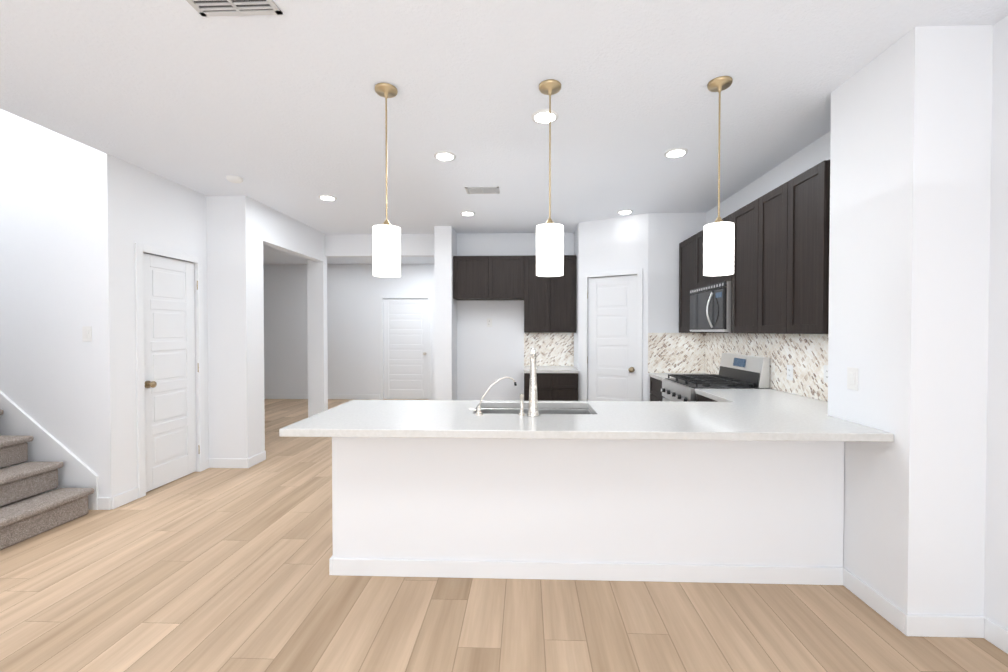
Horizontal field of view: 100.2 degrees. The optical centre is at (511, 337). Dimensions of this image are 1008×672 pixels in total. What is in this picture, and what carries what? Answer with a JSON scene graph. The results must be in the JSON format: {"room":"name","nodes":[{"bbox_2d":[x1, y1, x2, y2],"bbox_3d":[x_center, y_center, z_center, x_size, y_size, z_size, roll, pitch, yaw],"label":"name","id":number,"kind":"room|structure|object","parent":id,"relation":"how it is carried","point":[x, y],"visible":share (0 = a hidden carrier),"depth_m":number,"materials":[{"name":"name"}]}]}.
{"room":"kitchen","nodes":[
{"label":"kitchen","id":0,"kind":"room"},
{"bbox_2d":[0,109,125,503],"bbox_3d":[-3.810,-1.466,3.312,1.420,5.600,0.120,0,1,2],"label":"wall","id":1,"kind":"structure","parent":0,"point":[61,253],"depth_m":3.26,"materials":[{"name":"white paint"}]},
{"bbox_2d":[0,391,98,509],"bbox_3d":[-3.802,0.702,3.273,1.200,1.266,0.018,0,1,2],"label":"trim","id":2,"kind":"structure","parent":1,"relation":"attached to","point":[44,445],"depth_m":3.26,"materials":[{"name":"white paint"}]},
{"bbox_2d":[82,326,91,341],"bbox_3d":[-3.277,-0.025,3.249,0.072,0.117,0.011,0,1,2],"label":"light switch","id":3,"kind":"object","parent":1,"relation":"attached to","point":[86,333],"visible":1,"depth_m":3.25,"materials":[{"name":"white plastic"}]},
{"bbox_2d":[122,160,208,490],"bbox_3d":[-3.143,-0.043,3.813,0.120,2.740,0.885,0,1,2],"label":"wall","id":4,"kind":"structure","parent":0,"point":[162,212],"depth_m":3.62,"materials":[{"name":"white paint"}]},
{"bbox_2d":[143,253,196,491],"bbox_3d":[-3.123,0.301,3.829,0.174,2.035,0.592,0,1,2],"label":"closet door","id":5,"kind":"structure","parent":4,"relation":"in","point":[169,364],"depth_m":3.82,"materials":[{"name":"white paint"}]},
{"bbox_2d":[135,243,204,497],"bbox_3d":[-3.143,0.273,3.830,0.152,2.108,0.716,0,1,2],"label":"door frame","id":6,"kind":"structure","parent":4,"relation":"attached to","point":[140,249],"depth_m":3.52,"materials":[{"name":"white paint"}]},
{"bbox_2d":[206,196,264,458],"bbox_3d":[-3.574,-0.051,4.410,1.820,2.740,0.280,0,1,2],"label":"wall","id":7,"kind":"structure","parent":0,"point":[235,297],"depth_m":4.25,"materials":[{"name":"white paint"}]},
{"bbox_2d":[206,458,253,468],"bbox_3d":[-2.862,1.274,4.255,0.413,0.095,0.020,0,1,2],"label":"baseboard","id":8,"kind":"structure","parent":7,"relation":"attached to","point":[211,462],"depth_m":4.25,"materials":[{"name":"white paint"}]},
{"bbox_2d":[263,204,324,261],"bbox_3d":[-2.697,-1.238,5.194,0.120,0.390,1.380,0,1,2],"label":"wall","id":9,"kind":"structure","parent":0,"point":[284,232],"depth_m":5.07,"materials":[{"name":"white paint"}]},
{"bbox_2d":[307,256,327,416],"bbox_3d":[-2.747,-0.073,5.958,0.230,2.740,0.110,0,1,2],"label":"wall","id":10,"kind":"structure","parent":0,"point":[317,338],"depth_m":5.91,"materials":[{"name":"white paint"}]},
{"bbox_2d":[263,264,434,399],"bbox_3d":[-3.561,-0.111,8.611,5.767,2.740,0.120,0,1,2],"label":"wall","id":11,"kind":"structure","parent":0,"point":[355,292],"depth_m":8.55,"materials":[{"name":"white paint"}]},
{"bbox_2d":[264,394,379,398],"bbox_3d":[-4.561,1.212,8.597,3.770,0.095,0.013,0,1,2],"label":"baseboard","id":12,"kind":"structure","parent":11,"relation":"attached to","point":[266,396],"depth_m":8.58,"materials":[{"name":"white paint"}]},
{"bbox_2d":[383,298,427,398],"bbox_3d":[-2.146,0.234,8.551,0.912,2.035,0.178,0,1,2],"label":"entry door","id":13,"kind":"structure","parent":11,"relation":"in","point":[405,348],"depth_m":8.53,"materials":[{"name":"white paint"}]},
{"bbox_2d":[380,295,430,399],"bbox_3d":[-2.145,0.206,8.569,1.036,2.108,0.152,0,1,2],"label":"door frame","id":14,"kind":"structure","parent":11,"relation":"attached to","point":[381,337],"depth_m":8.49,"materials":[{"name":"white paint"}]},
{"bbox_2d":[434,226,456,399],"bbox_3d":[-0.884,-0.069,5.676,0.221,2.740,0.430,0,1,2],"label":"wall","id":15,"kind":"structure","parent":0,"point":[445,244],"depth_m":5.46,"materials":[{"name":"white paint"}]},
{"bbox_2d":[325,233,573,400],"bbox_3d":[-0.072,-0.073,5.924,5.120,2.740,0.120,0,1,2],"label":"wall","id":16,"kind":"structure","parent":0,"point":[487,357],"depth_m":5.87,"materials":[{"name":"white paint"}]},
{"bbox_2d":[453,256,496,299],"bbox_3d":[-0.506,-0.789,5.692,0.525,0.560,0.350,0,1,2],"label":"upper cabinet","id":17,"kind":"object","parent":16,"relation":"attached to","point":[472,275],"depth_m":5.52,"materials":[{"name":"brown wood"}]},
{"bbox_2d":[487,318,491,326],"bbox_3d":[-0.314,-0.202,5.866,0.072,0.117,0.008,0,1,2],"label":"outlet","id":18,"kind":"object","parent":16,"relation":"attached to","point":[489,322],"visible":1,"depth_m":5.87,"materials":[{"name":"white plastic"}]},
{"bbox_2d":[493,256,524,299],"bbox_3d":[-0.098,-0.789,5.678,0.525,0.560,0.350,0,1,2],"label":"upper cabinet","id":19,"kind":"object","parent":16,"relation":"attached to","point":[508,271],"depth_m":5.51,"materials":[{"name":"brown wood"}]},
{"bbox_2d":[517,255,556,331],"bbox_3d":[0.333,-0.566,5.667,0.455,1.005,0.350,0,1,2],"label":"upper cabinet","id":20,"kind":"object","parent":16,"relation":"attached to","point":[549,304],"depth_m":5.50,"materials":[{"name":"brown wood"}]},
{"bbox_2d":[524,333,573,365],"bbox_3d":[0.511,0.166,5.843,0.686,0.462,0.008,0,1,2],"label":"tile backsplash","id":21,"kind":"structure","parent":16,"relation":"attached to","point":[552,349],"depth_m":5.84,"materials":[{"name":"tile"}]},
{"bbox_2d":[557,255,575,331],"bbox_3d":[0.643,-0.566,5.657,0.398,1.005,0.350,0,1,2],"label":"upper cabinet","id":22,"kind":"object","parent":16,"relation":"attached to","point":[566,284],"depth_m":5.49,"materials":[{"name":"brown wood"}]},
{"bbox_2d":[0,399,1007,671],"bbox_3d":[-2.129,1.392,2.756,9.020,0.100,11.770,0,1,2],"label":"floor","id":23,"kind":"structure","parent":0,"point":[216,571],"depth_m":2.08,"materials":[{"name":"brown wood"}]},
{"bbox_2d":[0,409,93,549],"bbox_3d":[-3.799,0.850,2.728,1.242,0.985,0.977,0,1,2],"label":"stairs","id":24,"kind":"structure","parent":23,"relation":"on","point":[28,510],"depth_m":2.98,"materials":[{"name":"beige carpet"}]},
{"bbox_2d":[205,451,265,461],"bbox_3d":[-3.562,1.269,4.575,1.833,0.095,0.013,0,1,2],"label":"baseboard","id":25,"kind":"structure","parent":23,"relation":"on","point":[260,457],"depth_m":4.44,"materials":[{"name":"white paint"}]},
{"bbox_2d":[524,373,577,400],"bbox_3d":[0.497,0.873,5.547,0.673,0.859,0.619,0,1,2],"label":"base cabinet","id":26,"kind":"object","parent":23,"relation":"on","point":[557,386],"visible":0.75,"depth_m":5.24,"materials":[{"name":"brown wood"}]},
{"bbox_2d":[524,366,578,372],"bbox_3d":[0.499,0.423,5.536,0.684,0.040,0.628,0,1,2],"label":"countertop","id":27,"kind":"structure","parent":26,"relation":"on","point":[556,369],"depth_m":5.30,"materials":[{"name":"white stone"}]},
{"bbox_2d":[329,408,843,584],"bbox_3d":[0.397,0.915,2.618,2.844,0.859,0.575,0,1,2],"label":"kitchen peninsula","id":28,"kind":"object","parent":23,"relation":"on","point":[734,511],"visible":0.73,"depth_m":2.34,"materials":[{"name":"white paint"}]},
{"bbox_2d":[279,397,893,441],"bbox_3d":[0.502,0.466,2.473,3.277,0.040,0.892,0,1,2],"label":"countertop","id":29,"kind":"structure","parent":28,"relation":"on","point":[755,414],"depth_m":2.25,"materials":[{"name":"white stone"}]},
{"bbox_2d":[469,377,516,415],"bbox_3d":[-0.108,0.337,2.429,0.271,0.218,0.074,0,1,2],"label":"filter faucet","id":30,"kind":"object","parent":29,"relation":"on","point":[478,413],"visible":1,"depth_m":2.42,"materials":[{"name":"silver metal"}]},
{"bbox_2d":[518,394,524,415],"bbox_3d":[0.057,0.385,2.434,0.040,0.121,0.090,0,1,2],"label":"soap dispenser","id":31,"kind":"object","parent":29,"relation":"on","point":[521,413],"visible":1,"depth_m":2.40,"materials":[{"name":"silver metal"}]},
{"bbox_2d":[527,348,538,416],"bbox_3d":[0.125,0.253,2.510,0.068,0.384,0.277,0,1,2],"label":"faucet","id":32,"kind":"object","parent":29,"relation":"on","point":[533,405],"visible":1,"depth_m":2.39,"materials":[{"name":"silver metal"}]},
{"bbox_2d":[481,408,591,413],"bbox_3d":[0.140,0.601,2.655,0.750,0.232,0.410,0,1,2],"label":"sink","id":33,"kind":"object","parent":29,"relation":"in","point":[517,411],"visible":0.04,"depth_m":2.85,"materials":[{"name":"silver metal"}]},
{"bbox_2d":[650,377,664,400],"bbox_3d":[1.898,0.887,4.589,0.628,0.860,0.545,0,1,2],"label":"base cabinet","id":34,"kind":"object","parent":23,"relation":"on","point":[655,389],"depth_m":4.66,"materials":[{"name":"brown wood"}]},
{"bbox_2d":[649,373,705,380],"bbox_3d":[1.893,0.436,4.584,0.637,0.040,0.550,0,1,2],"label":"countertop","id":35,"kind":"structure","parent":34,"relation":"on","point":[659,376],"depth_m":4.69,"materials":[{"name":"white stone"}]},
{"bbox_2d":[696,394,717,401],"bbox_3d":[1.852,0.906,3.205,0.628,0.860,0.688,0,1,2],"label":"base cabinet","id":36,"kind":"object","parent":23,"relation":"on","point":[699,398],"depth_m":3.42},
{"bbox_2d":[695,388,804,396],"bbox_3d":[1.848,0.456,3.213,0.637,0.040,0.661,0,1,2],"label":"countertop","id":37,"kind":"structure","parent":36,"relation":"on","point":[706,392],"depth_m":3.31,"materials":[{"name":"white stone"}]},
{"bbox_2d":[661,353,769,401],"bbox_3d":[1.822,0.736,3.932,0.710,1.139,0.754,0,1,2],"label":"range","id":38,"kind":"object","parent":23,"relation":"on","point":[737,371],"visible":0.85,"depth_m":3.79,"materials":[{"name":"silver metal"}]},
{"bbox_2d":[0,0,1007,263],"bbox_3d":[-2.129,-1.522,2.715,9.020,0.250,11.770,0,1,2],"label":"ceiling","id":39,"kind":"structure","parent":0,"point":[284,114],"depth_m":2.42,"materials":[{"name":"white paint"}]},
{"bbox_2d":[226,175,242,182],"bbox_3d":[-2.453,-1.393,3.729,0.124,0.036,0.124,0,1,2],"label":"smoke detector","id":40,"kind":"object","parent":39,"relation":"attached to","point":[233,179],"visible":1,"depth_m":3.70,"materials":[{"name":"white plastic"}]},
{"bbox_2d":[186,0,282,16],"bbox_3d":[-1.159,-1.377,1.627,0.350,0.008,0.355,0,1,2],"label":"ceiling vent","id":41,"kind":"object","parent":39,"relation":"in","point":[204,8],"visible":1,"depth_m":1.76,"materials":[{"name":"silver metal"}]},
{"bbox_2d":[318,195,336,200],"bbox_3d":[-1.870,-1.413,4.276,0.170,0.012,0.170,0,1,2],"label":"recessed light","id":42,"kind":"object","parent":39,"relation":"in","point":[328,197],"visible":1,"depth_m":4.25,"materials":[{"name":"white plastic"}]},
{"bbox_2d":[373,83,400,277],"bbox_3d":[-0.706,-0.869,2.372,0.152,1.045,0.152,0,1,2],"label":"pendant light","id":43,"kind":"object","parent":39,"relation":"hanging from","point":[386,248],"visible":1,"depth_m":2.32,"materials":[{"name":"white glass"}]},
{"bbox_2d":[434,151,455,160],"bbox_3d":[-0.518,-1.399,3.263,0.170,0.012,0.170,0,1,2],"label":"recessed light","id":44,"kind":"object","parent":39,"relation":"in","point":[445,156],"visible":0.98,"depth_m":3.25,"materials":[{"name":"white plastic"}]},
{"bbox_2d":[460,211,474,215],"bbox_3d":[-0.507,-1.421,4.846,0.170,0.012,0.170,0,1,2],"label":"recessed light","id":45,"kind":"object","parent":39,"relation":"in","point":[468,213],"visible":0.98,"depth_m":4.82,"materials":[{"name":"white plastic"}]},
{"bbox_2d":[465,187,499,193],"bbox_3d":[-0.281,-1.412,4.054,0.320,0.008,0.180,0,1,2],"label":"ceiling vent","id":46,"kind":"object","parent":39,"relation":"in","point":[482,190],"visible":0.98,"depth_m":4.06,"materials":[{"name":"silver metal"}]},
{"bbox_2d":[531,109,557,123],"bbox_3d":[0.208,-1.390,2.662,0.170,0.012,0.170,0,1,2],"label":"recessed light","id":47,"kind":"object","parent":39,"relation":"in","point":[541,116],"visible":0.94,"depth_m":2.64,"materials":[{"name":"white plastic"}]},
{"bbox_2d":[536,79,563,276],"bbox_3d":[0.211,-0.869,2.341,0.152,1.045,0.152,0,1,2],"label":"pendant light","id":48,"kind":"object","parent":39,"relation":"hanging from","point":[549,247],"visible":1,"depth_m":2.29,"materials":[{"name":"white glass"}]},
{"bbox_2d":[617,209,632,213],"bbox_3d":[1.285,-1.421,4.786,0.170,0.012,0.170,0,1,2],"label":"recessed light","id":49,"kind":"object","parent":39,"relation":"in","point":[627,211],"visible":1,"depth_m":4.75,"materials":[{"name":"white plastic"}]},
{"bbox_2d":[664,148,687,157],"bbox_3d":[1.246,-1.398,3.204,0.170,0.012,0.170,0,1,2],"label":"recessed light","id":50,"kind":"object","parent":39,"relation":"in","point":[675,152],"visible":0.96,"depth_m":3.19,"materials":[{"name":"white plastic"}]},
{"bbox_2d":[703,76,733,275],"bbox_3d":[1.135,-0.868,2.311,0.152,1.045,0.152,0,1,2],"label":"pendant light","id":51,"kind":"object","parent":39,"relation":"hanging from","point":[718,248],"visible":1,"depth_m":2.26,"materials":[{"name":"white glass"}]},
{"bbox_2d":[574,223,578,368],"bbox_3d":[0.907,-0.068,5.572,0.120,2.740,0.520,0,1,2],"label":"wall","id":52,"kind":"structure","parent":0,"point":[576,333],"depth_m":5.42,"materials":[{"name":"white paint"}]},
{"bbox_2d":[578,213,647,400],"bbox_3d":[1.229,-0.061,5.127,0.851,2.740,0.100,0,1,31],"label":"wall","id":53,"kind":"structure","parent":0,"point":[617,243],"depth_m":5.05,"materials":[{"name":"white paint"}]},
{"bbox_2d":[582,268,642,400],"bbox_3d":[1.228,0.255,5.132,0.736,2.108,0.132,0,1,31],"label":"door frame","id":54,"kind":"structure","parent":53,"relation":"attached to","point":[638,272],"depth_m":5.00,"materials":[{"name":"white paint"}]},
{"bbox_2d":[588,275,636,400],"bbox_3d":[1.222,0.283,5.106,0.550,2.035,0.362,0,1,2],"label":"pantry door","id":55,"kind":"structure","parent":53,"relation":"in","point":[612,338],"depth_m":5.10,"materials":[{"name":"white paint"}]},
{"bbox_2d":[647,213,705,400],"bbox_3d":[1.898,-0.058,4.914,0.656,2.740,0.120,0,1,2],"label":"wall","id":56,"kind":"structure","parent":0,"point":[668,233],"depth_m":4.85,"materials":[{"name":"white paint"}]},
{"bbox_2d":[648,333,703,372],"bbox_3d":[1.888,0.180,4.853,0.636,0.462,0.008,0,1,2],"label":"tile backsplash","id":57,"kind":"structure","parent":56,"relation":"attached to","point":[667,352],"depth_m":4.85,"materials":[{"name":"tile"}]},
{"bbox_2d":[706,16,1007,630],"bbox_3d":[2.221,-0.007,1.306,0.230,2.740,9.200,0,1,2],"label":"wall","id":58,"kind":"structure","parent":0,"point":[996,572],"depth_m":1.86,"materials":[{"name":"white paint"}]},
{"bbox_2d":[695,230,706,287],"bbox_3d":[2.027,-0.764,4.072,0.339,0.565,0.424,0,1,2],"label":"upper cabinet","id":59,"kind":"object","parent":58,"relation":"attached to","point":[700,280],"depth_m":4.20,"materials":[{"name":"brown wood"}]},
{"bbox_2d":[690,281,731,331],"bbox_3d":[1.960,-0.263,3.913,0.457,0.427,0.752,0,1,2],"label":"over-the-range microwave","id":60,"kind":"object","parent":59,"relation":"attached to","point":[710,308],"visible":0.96,"depth_m":3.75,"materials":[{"name":"silver metal"}]},
{"bbox_2d":[679,235,726,332],"bbox_3d":[2.041,-0.549,4.485,0.339,1.005,0.513,0,1,2],"label":"upper cabinet","id":61,"kind":"object","parent":58,"relation":"attached to","point":[687,247],"depth_m":4.54,"materials":[{"name":"brown wood"}]},
{"bbox_2d":[707,214,730,284],"bbox_3d":[2.017,-0.759,3.750,0.339,0.565,0.452,0,1,2],"label":"upper cabinet","id":62,"kind":"object","parent":58,"relation":"attached to","point":[710,279],"depth_m":3.73,"materials":[{"name":"brown wood"}]},
{"bbox_2d":[727,203,750,332],"bbox_3d":[2.002,-0.533,3.325,0.339,1.005,0.521,0,1,2],"label":"upper cabinet","id":63,"kind":"object","parent":58,"relation":"attached to","point":[741,218],"depth_m":3.38,"materials":[{"name":"brown wood"}]},
{"bbox_2d":[751,187,778,333],"bbox_3d":[1.990,-0.528,2.948,0.339,1.005,0.465,0,1,2],"label":"upper cabinet","id":64,"kind":"object","parent":58,"relation":"attached to","point":[765,209],"depth_m":3.04,"materials":[{"name":"brown wood"}]},
{"bbox_2d":[704,333,827,401],"bbox_3d":[2.176,0.198,3.630,0.010,0.462,2.431,0,1,2],"label":"tile backsplash","id":65,"kind":"structure","parent":58,"relation":"attached to","point":[805,356],"depth_m":3.35,"materials":[{"name":"tile"}]},
{"bbox_2d":[787,365,792,380],"bbox_3d":[2.157,0.275,3.273,0.008,0.117,0.072,0,1,2],"label":"outlet","id":66,"kind":"object","parent":65,"relation":"attached to","point":[789,372],"visible":1,"depth_m":3.26,"materials":[{"name":"white plastic"}]},
{"bbox_2d":[824,365,827,382],"bbox_3d":[2.144,0.251,2.863,0.008,0.117,0.072,0,1,2],"label":"outlet","id":67,"kind":"object","parent":65,"relation":"attached to","point":[826,373],"visible":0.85,"depth_m":2.87,"materials":[{"name":"white plastic"}]},
{"bbox_2d":[779,160,829,333],"bbox_3d":[1.979,-0.523,2.631,0.339,1.005,0.401,0,1,2],"label":"upper cabinet","id":68,"kind":"object","parent":58,"relation":"attached to","point":[779,278],"depth_m":2.61,"materials":[{"name":"brown wood"}]},
{"bbox_2d":[970,616,1007,653],"bbox_3d":[2.043,1.344,-0.680,0.013,0.095,5.180,0,1,2],"label":"baseboard","id":69,"kind":"structure","parent":58,"relation":"attached to","point":[980,626],"depth_m":1.87,"materials":[{"name":"white paint"}]},
{"bbox_2d":[828,25,992,615],"bbox_3d":[2.086,-0.019,2.151,0.556,2.740,0.520,0,1,2],"label":"wall","id":70,"kind":"structure","parent":0,"point":[910,184],"depth_m":1.91,"materials":[{"name":"white paint"}]},
{"bbox_2d":[847,367,857,390],"bbox_3d":[1.805,0.220,2.237,0.011,0.117,0.072,0,1,2],"label":"light switch","id":71,"kind":"object","parent":70,"relation":"attached to","point":[852,378],"visible":1,"depth_m":2.23,"materials":[{"name":"white plastic"}]},
{"bbox_2d":[843,568,917,635],"bbox_3d":[1.800,1.304,2.103,0.013,0.095,0.393,0,1,2],"label":"baseboard","id":72,"kind":"structure","parent":70,"relation":"attached to","point":[907,624],"depth_m":2.04,"materials":[{"name":"white paint"}]}
]}

